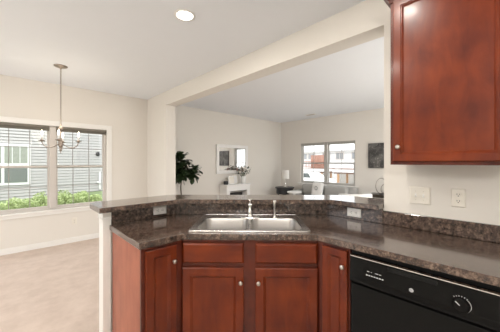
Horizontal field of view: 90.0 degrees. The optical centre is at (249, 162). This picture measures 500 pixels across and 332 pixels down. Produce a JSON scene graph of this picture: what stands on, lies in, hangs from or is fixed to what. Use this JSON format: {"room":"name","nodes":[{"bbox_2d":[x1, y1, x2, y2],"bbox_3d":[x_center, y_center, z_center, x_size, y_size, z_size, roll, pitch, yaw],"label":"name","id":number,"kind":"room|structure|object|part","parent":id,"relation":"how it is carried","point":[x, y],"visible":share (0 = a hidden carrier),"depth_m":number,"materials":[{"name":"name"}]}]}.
{"room":"kitchen","nodes":[
{"label":"kitchen","id":0,"kind":"room"},
{"bbox_2d":[0,238,98,331],"bbox_3d":[-1.009,1.445,4.239,8.820,0.120,3.270,0,0,-44],"label":"floor","id":1,"kind":"structure","parent":0,"point":[53,288],"depth_m":2.74,"materials":[{"name":"beige carpet"}]},
{"bbox_2d":[176,151,202,194],"bbox_3d":[-1.380,0.574,5.305,0.738,1.620,0.536,0,0,-9],"label":"fig","id":2,"kind":"object","parent":1,"relation":"on","point":[183,172],"visible":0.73,"depth_m":5.27,"materials":[{"name":"green plant"}]},
{"bbox_2d":[219,183,250,194],"bbox_3d":[-0.392,0.980,6.660,0.840,0.809,0.330,0,0,-44],"label":"fireplace","id":3,"kind":"object","parent":1,"relation":"on","point":[230,189],"visible":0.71,"depth_m":6.51,"materials":[{"name":"white paint"}]},
{"bbox_2d":[228,176,234,183],"bbox_3d":[-0.484,0.467,6.564,0.210,0.216,0.038,0,0,-44],"label":"photo frame","id":4,"kind":"object","parent":3,"relation":"on","point":[231,179],"visible":0.96,"depth_m":6.56,"materials":[{"name":"white paint"}]},
{"bbox_2d":[219,183,250,186],"bbox_3d":[-0.392,0.598,6.660,0.840,0.045,0.330,0,0,-44],"label":"mantel shelf","id":5,"kind":"object","parent":3,"relation":"attached to","point":[239,184],"depth_m":6.50,"materials":[{"name":"white paint"}]},
{"bbox_2d":[235,165,249,183],"bbox_3d":[-0.172,0.322,6.721,0.444,0.505,0.449,0,0,2],"label":"flower vase","id":6,"kind":"object","parent":3,"relation":"on","point":[242,168],"visible":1,"depth_m":6.74,"materials":[{"name":"white ceramic"}]},
{"bbox_2d":[275,186,293,194],"bbox_3d":[1.047,1.064,7.540,0.570,0.641,0.570,0,0,-44],"label":"side table","id":7,"kind":"object","parent":1,"relation":"on","point":[282,190],"visible":0.72,"depth_m":7.34,"materials":[{"name":"black paint"}]},
{"bbox_2d":[282,170,288,186],"bbox_3d":[1.067,0.489,7.504,0.210,0.506,0.210,0,0,-44],"label":"table lamp","id":8,"kind":"object","parent":7,"relation":"on","point":[285,173],"visible":0.98,"depth_m":7.43,"materials":[{"name":"silver metal"}]},
{"bbox_3d":[1.067,0.363,7.504,0.210,0.254,0.210,0,0,-44],"label":"lamp shade","id":9,"kind":"part","parent":8,"relation":"part of","materials":[{"name":"white fabric"}]},
{"bbox_2d":[287,191,301,194],"bbox_3d":[1.178,1.079,6.639,0.380,0.609,0.380,0,0,-44],"label":"side table","id":10,"kind":"object","parent":1,"relation":"on","point":[291,192],"visible":0.52,"depth_m":6.52,"materials":[{"name":"white paint"}]},
{"bbox_2d":[289,183,357,194],"bbox_3d":[1.921,0.997,6.674,0.820,0.774,1.640,0,0,-44],"label":"sofa","id":11,"kind":"object","parent":1,"relation":"on","point":[306,189],"visible":0.2,"depth_m":6.54,"materials":[{"name":"grey fabric"}]},
{"bbox_3d":[1.351,1.025,7.152,0.620,0.480,0.160,0,0,-44],"label":"armrest","id":12,"kind":"part","parent":11,"relation":"part of","materials":[{"name":"grey fabric"}]},
{"bbox_2d":[303,183,323,194],"bbox_3d":[1.789,0.766,7.006,0.190,0.312,0.638,0,0,-44],"label":"cushion","id":13,"kind":"object","parent":11,"relation":"on","point":[307,188],"depth_m":7.05,"materials":[{"name":"grey fabric"}]},
{"bbox_2d":[311,182,323,194],"bbox_3d":[1.797,0.729,6.666,0.183,0.380,0.340,0,0,-44],"label":"throw pillow","id":14,"kind":"object","parent":11,"relation":"on","point":[317,187],"visible":0.89,"depth_m":6.60,"materials":[{"name":"white fabric"}]},
{"bbox_2d":[324,185,348,194],"bbox_3d":[2.248,0.766,6.529,0.190,0.312,0.638,0,0,-44],"label":"cushion","id":15,"kind":"object","parent":11,"relation":"on","point":[328,189],"depth_m":6.44,"materials":[{"name":"grey fabric"}]},
{"bbox_2d":[338,193,371,197],"bbox_3d":[2.174,1.006,5.184,0.654,0.756,0.615,0,0,26],"label":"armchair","id":16,"kind":"object","parent":1,"relation":"on","point":[369,195],"visible":0.19,"depth_m":4.92,"materials":[{"name":"white fabric"}]},
{"bbox_2d":[0,74,280,248],"bbox_3d":[-2.090,0.040,5.363,8.820,2.690,0.150,0,0,-44],"label":"wall","id":17,"kind":"structure","parent":0,"point":[198,131],"depth_m":4.97,"materials":[{"name":"beige paint"}]},
{"bbox_2d":[0,233,98,255],"bbox_3d":[-3.674,1.339,3.727,4.269,0.091,0.014,0,0,-44],"label":"baseboard","id":18,"kind":"structure","parent":17,"relation":"attached to","point":[12,250],"depth_m":4.07,"materials":[{"name":"white paint"}]},
{"bbox_2d":[0,116,111,219],"bbox_3d":[-3.286,0.087,4.162,1.770,1.545,0.165,0,0,-44],"label":"window","id":19,"kind":"structure","parent":17,"relation":"in","point":[52,168],"depth_m":4.15,"materials":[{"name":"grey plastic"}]},
{"bbox_2d":[0,122,48,130],"bbox_3d":[-3.571,-0.556,3.855,0.745,0.078,0.028,0,0,-44],"label":"window blind","id":20,"kind":"object","parent":19,"relation":"attached to","point":[2,124],"visible":1,"depth_m":3.89,"materials":[{"name":"brown"}]},
{"bbox_3d":[-3.571,-0.521,3.855,0.741,0.008,0.024,0,0,-44],"label":"rail","id":21,"kind":"part","parent":20,"relation":"part of","materials":[{"name":"brown"}]},
{"bbox_3d":[-3.594,0.406,3.897,0.724,0.702,0.030,0,0,-44],"label":"sash","id":22,"kind":"part","parent":19,"relation":"part of","materials":[{"name":"grey plastic"}]},
{"bbox_3d":[-3.616,-0.241,3.921,0.724,0.662,0.030,0,0,-44],"label":"sash","id":23,"kind":"part","parent":19,"relation":"part of","materials":[{"name":"grey plastic"}]},
{"bbox_3d":[-3.033,-0.241,4.482,0.724,0.662,0.030,0,0,-44],"label":"sash","id":24,"kind":"part","parent":19,"relation":"part of","materials":[{"name":"clear glass"}]},
{"bbox_3d":[-3.010,0.406,4.458,0.724,0.702,0.030,0,0,-44],"label":"sash","id":25,"kind":"part","parent":19,"relation":"part of","materials":[{"name":"grey plastic"}]},
{"bbox_2d":[56,127,105,134],"bbox_3d":[-2.969,-0.556,4.434,0.745,0.078,0.028,0,0,-44],"label":"window blind","id":26,"kind":"object","parent":19,"relation":"attached to","point":[65,129],"visible":1,"depth_m":4.42,"materials":[{"name":"brown"}]},
{"bbox_2d":[72,217,76,224],"bbox_3d":[-3.044,1.019,4.335,0.072,0.118,0.009,0,0,-44],"label":"wall outlet","id":27,"kind":"object","parent":17,"relation":"attached to","point":[74,220],"visible":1,"depth_m":4.33,"materials":[{"name":"beige plastic"}]},
{"bbox_2d":[216,144,247,173],"bbox_3d":[-0.468,-0.085,6.786,1.100,0.770,0.045,0,0,-44],"label":"wall mirror","id":28,"kind":"object","parent":17,"relation":"attached to","point":[228,157],"visible":0.8,"depth_m":6.73,"materials":[{"name":"white paint"}]},
{"bbox_2d":[219,147,244,170],"bbox_3d":[-0.471,-0.085,6.788,0.928,0.598,0.010,0,0,-44],"label":"mirror glass","id":29,"kind":"object","parent":28,"relation":"attached to","point":[230,158],"depth_m":6.75,"materials":[{"name":"silver metal"}]},
{"bbox_2d":[0,0,383,122],"bbox_3d":[0.384,-1.380,2.790,8.820,0.150,7.290,0,0,-44],"label":"ceiling","id":30,"kind":"structure","parent":0,"point":[140,49],"depth_m":2.94,"materials":[{"name":"paint"}]},
{"bbox_2d":[39,64,81,152],"bbox_3d":[-2.565,-0.714,3.388,0.362,1.182,0.363,0,0,14],"label":"chandelier","id":31,"kind":"object","parent":30,"relation":"hanging from","point":[60,139],"visible":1,"depth_m":3.38,"materials":[{"name":"grey metal"}]},
{"bbox_3d":[-2.565,-0.882,3.388,0.017,0.766,0.017,0,0,45],"label":"chain","id":32,"kind":"part","parent":31,"relation":"part of","materials":[{"name":"grey metal"}]},
{"bbox_2d":[174,9,194,21],"bbox_3d":[-0.579,-1.301,2.218,0.186,0.008,0.186,0,0,-44],"label":"recessed light","id":33,"kind":"object","parent":30,"relation":"in","point":[185,15],"visible":1,"depth_m":2.21,"materials":[{"name":"white plastic"}]},
{"bbox_2d":[111,208,383,331],"bbox_3d":[-0.027,0.871,2.145,2.247,1.029,0.481,0,0,-1],"label":"wall","id":34,"kind":"structure","parent":0,"point":[383,208],"depth_m":1.92,"materials":[{"name":"beige paint"}]},
{"bbox_2d":[98,212,111,331],"bbox_3d":[-1.118,0.871,1.915,0.070,1.028,0.142,0,0,-44],"label":"trim","id":35,"kind":"structure","parent":34,"relation":"attached to","point":[104,218],"depth_m":1.88,"materials":[{"name":"white paint"}]},
{"bbox_2d":[90,195,383,213],"bbox_3d":[-0.021,0.337,2.147,2.463,0.038,0.717,0,0,-4],"label":"bar","id":36,"kind":"object","parent":34,"relation":"on","point":[100,207],"visible":0.88,"depth_m":2.13,"materials":[{"name":"brown stone"}]},
{"bbox_2d":[111,204,383,223],"bbox_3d":[-0.021,0.414,2.096,2.089,0.114,0.384,0,0,0],"label":"backsplash","id":37,"kind":"structure","parent":34,"relation":"attached to","point":[376,216],"depth_m":2.25,"materials":[{"name":"brown stone"}]},
{"bbox_2d":[153,206,165,214],"bbox_3d":[-0.776,0.414,2.160,0.115,0.070,0.009,0,0,-44],"label":"wall outlet","id":38,"kind":"object","parent":37,"relation":"attached to","point":[160,209],"visible":0.98,"depth_m":2.15,"materials":[{"name":"white plastic"}]},
{"bbox_2d":[347,207,360,217],"bbox_3d":[0.856,0.414,2.060,0.009,0.070,0.115,0,0,-44],"label":"wall outlet","id":39,"kind":"object","parent":37,"relation":"attached to","point":[353,212],"visible":1,"depth_m":2.06,"materials":[{"name":"white plastic"}]},
{"bbox_2d":[147,0,499,224],"bbox_3d":[0.403,0.040,2.704,0.190,2.690,7.140,0,0,-44],"label":"wall","id":40,"kind":"structure","parent":0,"point":[368,20],"depth_m":2.12,"materials":[{"name":"beige paint"}]},
{"bbox_2d":[410,186,429,204],"bbox_3d":[1.181,0.232,1.742,0.022,0.120,0.122,0,0,-44],"label":"light switch","id":41,"kind":"object","parent":40,"relation":"attached to","point":[418,195],"visible":1,"depth_m":1.74,"materials":[{"name":"beige plastic"}]},
{"bbox_2d":[383,211,499,242],"bbox_3d":[1.582,0.420,1.326,0.019,0.102,1.620,0,0,-44],"label":"backsplash","id":42,"kind":"structure","parent":40,"relation":"attached to","point":[473,230],"depth_m":1.63,"materials":[{"name":"brown stone"}]},
{"bbox_2d":[384,0,499,164],"bbox_3d":[1.162,-0.528,1.502,0.378,1.086,0.595,0,0,-44],"label":"upper cabinet","id":43,"kind":"object","parent":40,"relation":"attached to","point":[445,54],"visible":1,"depth_m":1.38,"materials":[{"name":"brown wood"}]},
{"bbox_3d":[1.162,-1.037,1.502,0.378,0.068,0.595,0,0,-44],"label":"crown molding","id":44,"kind":"part","parent":43,"relation":"part of","materials":[{"name":"brown wood"}]},
{"bbox_2d":[451,188,465,207],"bbox_3d":[1.330,0.228,1.596,0.009,0.118,0.072,0,0,-44],"label":"wall outlet","id":45,"kind":"object","parent":40,"relation":"attached to","point":[458,196],"visible":1,"depth_m":1.59,"materials":[{"name":"beige plastic"}]},
{"bbox_2d":[281,108,383,198],"bbox_3d":[3.561,0.040,5.740,0.150,2.690,7.140,0,0,-44],"label":"wall","id":46,"kind":"structure","parent":0,"point":[364,127],"depth_m":6.72,"materials":[{"name":"beige paint"}]},
{"bbox_2d":[297,140,357,187],"bbox_3d":[2.174,0.062,7.128,0.165,1.275,1.864,0,0,-44],"label":"window","id":47,"kind":"structure","parent":46,"relation":"in","point":[326,153],"depth_m":7.10,"materials":[{"name":"grey plastic"}]},
{"bbox_2d":[301,142,323,145],"bbox_3d":[1.850,-0.531,7.432,0.028,0.078,0.781,0,0,-44],"label":"window blind","id":48,"kind":"object","parent":47,"relation":"attached to","point":[321,143],"visible":1,"depth_m":7.41,"materials":[{"name":"grey plastic"}]},
{"bbox_3d":[1.891,0.302,7.455,0.030,0.590,0.764,0,0,-44],"label":"sash","id":49,"kind":"part","parent":47,"relation":"part of","materials":[{"name":"clear glass"}]},
{"bbox_3d":[2.131,0.661,7.087,0.044,0.077,1.864,0,0,-44],"label":"casing","id":50,"kind":"part","parent":47,"relation":"part of","materials":[{"name":"white paint"}]},
{"bbox_2d":[327,140,354,144],"bbox_3d":[2.464,-0.531,6.793,0.028,0.078,0.778,0,0,-44],"label":"window blind","id":51,"kind":"object","parent":47,"relation":"attached to","point":[353,141],"visible":1,"depth_m":6.76,"materials":[{"name":"grey"}]},
{"bbox_3d":[2.490,0.302,6.832,0.030,0.590,0.764,0,0,-44],"label":"sash","id":52,"kind":"part","parent":47,"relation":"part of","materials":[{"name":"clear glass"}]},
{"bbox_3d":[2.514,-0.252,6.855,0.030,0.590,0.764,0,0,-44],"label":"sash","id":53,"kind":"part","parent":47,"relation":"part of","materials":[{"name":"clear glass"}]},
{"bbox_2d":[368,143,383,167],"bbox_3d":[3.165,-0.163,6.018,0.034,0.612,0.612,0,0,-44],"label":"wall picture","id":54,"kind":"object","parent":46,"relation":"attached to","point":[375,150],"visible":0.64,"depth_m":6.09,"materials":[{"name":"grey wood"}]},
{"bbox_3d":[1.517,1.445,1.611,8.820,0.120,4.020,0,0,-44],"label":"floor","id":55,"kind":"structure","parent":0,"visible":0},
{"bbox_2d":[112,232,181,331],"bbox_3d":[-0.729,0.948,1.758,0.266,0.875,0.622,0,0,-44],"label":"base cabinet","id":56,"kind":"object","parent":55,"relation":"on","point":[146,283],"visible":0.88,"depth_m":1.58,"materials":[{"name":"brown wood"}]},
{"bbox_3d":[-0.845,0.948,1.695,0.012,0.875,0.552,0,0,-44],"label":"panel","id":57,"kind":"part","parent":56,"relation":"part of","materials":[{"name":"brown wood"}]},
{"bbox_3d":[-0.555,0.897,1.577,0.266,0.775,0.019,0,0,-44],"label":"frame","id":58,"kind":"part","parent":56,"relation":"part of","materials":[{"name":"brown wood"}]},
{"bbox_3d":[-0.550,0.900,1.554,0.198,0.738,0.020,0,0,-44],"label":"door","id":59,"kind":"part","parent":56,"relation":"part of","materials":[{"name":"brown wood"}]},
{"bbox_2d":[182,240,317,331],"bbox_3d":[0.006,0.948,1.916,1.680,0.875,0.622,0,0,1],"label":"base cabinet","id":60,"kind":"object","parent":55,"relation":"on","point":[228,285],"visible":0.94,"depth_m":1.64,"materials":[{"name":"brown wood"}]},
{"bbox_3d":[-0.243,0.982,1.650,0.405,0.575,0.020,0,0,1],"label":"door","id":61,"kind":"part","parent":60,"relation":"part of","materials":[{"name":"brown wood"}]},
{"bbox_3d":[-0.243,0.598,1.650,0.405,0.132,0.020,0,0,1],"label":"drawer","id":62,"kind":"part","parent":60,"relation":"part of","materials":[{"name":"brown wood"}]},
{"bbox_3d":[0.238,0.598,1.640,0.405,0.132,0.020,0,0,1],"label":"drawer","id":63,"kind":"part","parent":60,"relation":"part of","materials":[{"name":"brown wood"}]},
{"bbox_3d":[0.238,0.982,1.640,0.405,0.575,0.020,0,0,1],"label":"door","id":64,"kind":"part","parent":60,"relation":"part of","materials":[{"name":"brown wood"}]},
{"bbox_2d":[110,214,499,286],"bbox_3d":[0.535,0.490,1.325,1.528,0.038,3.068,0,0,-44],"label":"countertop","id":65,"kind":"structure","parent":60,"relation":"on","point":[468,258],"depth_m":1.54,"materials":[{"name":"brown stone"}]},
{"bbox_2d":[188,214,310,232],"bbox_3d":[-0.001,0.552,1.956,0.838,0.182,0.558,0,0,1],"label":"sink","id":66,"kind":"object","parent":65,"relation":"in","point":[284,223],"visible":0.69,"depth_m":2.07,"materials":[{"name":"silver metal"}]},
{"bbox_3d":[-0.195,0.554,1.904,0.358,0.177,0.358,0,0,1],"label":"bowl","id":67,"kind":"part","parent":66,"relation":"part of","materials":[{"name":"silver metal"}]},
{"bbox_2d":[272,200,276,217],"bbox_3d":[0.206,0.392,2.101,0.044,0.146,0.043,0,0,1],"label":"sprayer","id":68,"kind":"object","parent":66,"relation":"on","point":[274,201],"visible":1,"depth_m":2.09,"materials":[{"name":"silver metal"}]},
{"bbox_3d":[0.189,0.554,1.897,0.358,0.177,0.358,0,0,1],"label":"bowl","id":69,"kind":"part","parent":66,"relation":"part of","materials":[{"name":"silver metal"}]},
{"bbox_2d":[240,199,259,217],"bbox_3d":[0.000,0.386,2.021,0.170,0.158,0.225,0,0,1],"label":"kitchen faucet","id":70,"kind":"object","parent":65,"relation":"on","point":[250,215],"visible":1,"depth_m":2.09,"materials":[{"name":"silver metal"}]},
{"bbox_3d":[0.002,0.461,2.107,0.170,0.008,0.052,0,0,1],"label":"plate","id":71,"kind":"part","parent":70,"relation":"part of","materials":[{"name":"silver metal"}]},
{"bbox_2d":[318,241,351,331],"bbox_3d":[0.710,0.948,1.746,0.620,0.875,0.214,0,0,-44],"label":"base cabinet","id":72,"kind":"object","parent":55,"relation":"on","point":[334,283],"visible":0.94,"depth_m":1.55,"materials":[{"name":"brown wood"}]},
{"bbox_2d":[371,192,383,197],"bbox_3d":[3.165,1.062,5.740,0.380,0.644,0.790,0,0,-44],"label":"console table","id":73,"kind":"object","parent":55,"relation":"on","point":[375,195],"visible":0.16,"depth_m":5.75,"materials":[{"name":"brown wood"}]},
{"bbox_2d":[350,250,499,331],"bbox_3d":[1.010,0.951,1.428,0.608,0.868,0.644,0,0,-44],"label":"dishwasher","id":74,"kind":"object","parent":55,"relation":"on","point":[388,295],"visible":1,"depth_m":1.23,"materials":[{"name":"black plastic"}]},
{"bbox_3d":[0.820,0.983,1.246,0.024,0.575,0.634,0,0,-44],"label":"door panel","id":75,"kind":"part","parent":74,"relation":"part of","materials":[{"name":"black plastic"}]},
{"bbox_2d":[352,250,499,291],"bbox_3d":[1.030,0.901,1.446,0.555,0.768,0.644,0,0,-44],"label":"tub","id":76,"kind":"object","parent":74,"relation":"in","point":[459,279],"depth_m":1.21,"materials":[{"name":"black plastic"}]},
{"label":"outside","id":77,"kind":"structure","parent":0,"visible":0},
{"bbox_3d":[7.849,2.055,25.578,33.230,0.100,38.000,0,0,-44],"label":"ground","id":78,"kind":"structure","parent":77,"visible":0},
{"bbox_2d":[304,155,334,178],"bbox_3d":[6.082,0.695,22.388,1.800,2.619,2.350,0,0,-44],"label":"building","id":79,"kind":"structure","parent":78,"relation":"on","point":[314,158],"depth_m":21.57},
{"bbox_3d":[5.455,0.155,21.785,0.060,0.540,2.350,0,0,-44],"label":"railing","id":80,"kind":"part","parent":79,"relation":"part of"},
{"bbox_2d":[304,171,335,182],"bbox_3d":[4.229,1.354,18.977,1.800,1.298,4.100,0,0,-44],"label":"parked car","id":81,"kind":"object","parent":78,"relation":"on","point":[308,176],"visible":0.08,"depth_m":17.94,"materials":[{"name":"white paint"}]},
{"bbox_2d":[304,147,353,183],"bbox_3d":[9.360,0.255,26.337,6.600,3.499,19.400,0,0,-44],"label":"townhouse","id":82,"kind":"structure","parent":78,"relation":"on","point":[347,153],"depth_m":23.29,"materials":[{"name":"white"}]},
{"bbox_3d":[8.274,-0.595,23.073,0.010,0.560,0.680,0,0,-44],"label":"pane","id":83,"kind":"part","parent":82,"relation":"part of","materials":[{"name":"grey glass"}]},
{"bbox_3d":[8.842,1.379,22.510,0.049,1.249,1.600,0,0,-44],"label":"garage door","id":84,"kind":"part","parent":82,"relation":"part of","materials":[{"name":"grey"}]},
{"bbox_2d":[332,161,353,182],"bbox_3d":[8.230,0.955,20.153,1.800,2.099,2.450,0,0,-44],"label":"deck","id":85,"kind":"object","parent":78,"relation":"on","point":[342,169],"visible":0.62,"depth_m":19.98,"materials":[{"name":"white wood"}]},
{"bbox_3d":[7.603,0.175,19.550,0.060,0.540,2.450,0,0,-44],"label":"railing","id":86,"kind":"part","parent":85,"relation":"part of","materials":[{"name":"white wood"}]},
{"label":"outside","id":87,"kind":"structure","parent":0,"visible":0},
{"bbox_2d":[0,191,101,208],"bbox_3d":[-5.354,1.215,6.290,15.000,0.355,5.610,0,0,-44],"label":"lawn","id":88,"kind":"structure","parent":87,"point":[94,192],"depth_m":8.49,"materials":[{"name":"green plant"}]},
{"bbox_2d":[0,202,10,209],"bbox_3d":[-4.807,0.984,4.811,0.431,0.434,0.435,0,0,-44],"label":"shrub","id":89,"kind":"object","parent":88,"relation":"on","point":[3,206],"visible":0.12,"depth_m":4.82,"materials":[{"name":"green plant"}]},
{"bbox_2d":[5,197,23,209],"bbox_3d":[-4.988,0.962,5.308,0.407,0.464,0.406,0,0,-44],"label":"shrub","id":90,"kind":"object","parent":88,"relation":"on","point":[13,204],"visible":0.3,"depth_m":5.27,"materials":[{"name":"green plant"}]},
{"bbox_2d":[18,197,39,208],"bbox_3d":[-4.486,0.952,5.064,0.434,0.477,0.434,0,0,-44],"label":"shrub","id":91,"kind":"object","parent":88,"relation":"on","point":[25,204],"visible":0.31,"depth_m":5.06,"materials":[{"name":"green plant"}]},
{"bbox_2d":[33,191,46,206],"bbox_3d":[-4.671,0.910,5.577,0.409,0.544,0.397,0,0,-44],"label":"shrub","id":92,"kind":"object","parent":88,"relation":"on","point":[41,199],"visible":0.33,"depth_m":5.54,"materials":[{"name":"green plant"}]},
{"bbox_2d":[0,128,101,200],"bbox_3d":[-8.822,-2.415,9.899,15.400,7.600,5.500,0,0,-44],"label":"neighbor house","id":93,"kind":"structure","parent":88,"relation":"on","point":[19,138],"depth_m":8.44,"materials":[{"name":"white"}]},
{"bbox_3d":[-7.478,-0.245,7.995,0.540,0.540,0.008,0,0,-44],"label":"pane","id":94,"kind":"part","parent":93,"relation":"part of","materials":[{"name":"glass"}]},
{"bbox_3d":[-7.478,0.375,7.995,0.540,0.540,0.008,0,0,-44],"label":"pane","id":95,"kind":"part","parent":93,"relation":"part of","materials":[{"name":"clear glass"}]},
{"bbox_2d":[43,195,63,205],"bbox_3d":[-4.215,0.931,5.381,0.425,0.491,0.426,0,0,-44],"label":"shrub","id":96,"kind":"object","parent":88,"relation":"on","point":[60,201],"visible":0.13,"depth_m":5.38,"materials":[{"name":"green plant"}]},
{"bbox_2d":[58,190,71,204],"bbox_3d":[-4.409,0.905,5.915,0.418,0.528,0.408,0,0,-44],"label":"shrub","id":97,"kind":"object","parent":88,"relation":"on","point":[64,194],"visible":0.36,"depth_m":5.89,"materials":[{"name":"green plant"}]},
{"bbox_2d":[66,193,85,203],"bbox_3d":[-3.975,0.926,5.721,0.426,0.476,0.426,0,0,-44],"label":"shrub","id":98,"kind":"object","parent":88,"relation":"on","point":[74,197],"visible":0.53,"depth_m":5.69,"materials":[{"name":"green plant"}]},
{"bbox_2d":[75,191,89,201],"bbox_3d":[-4.205,0.928,6.283,0.414,0.462,0.413,0,0,-44],"label":"shrub","id":99,"kind":"object","parent":88,"relation":"on","point":[81,192],"visible":0.26,"depth_m":6.27,"materials":[{"name":"green plant"}]},
{"bbox_2d":[87,194,101,201],"bbox_3d":[-3.773,0.954,6.089,0.421,0.409,0.395,0,0,-44],"label":"shrub","id":100,"kind":"object","parent":88,"relation":"on","point":[96,197],"visible":0.46,"depth_m":6.05,"materials":[{"name":"green plant"}]}
]}

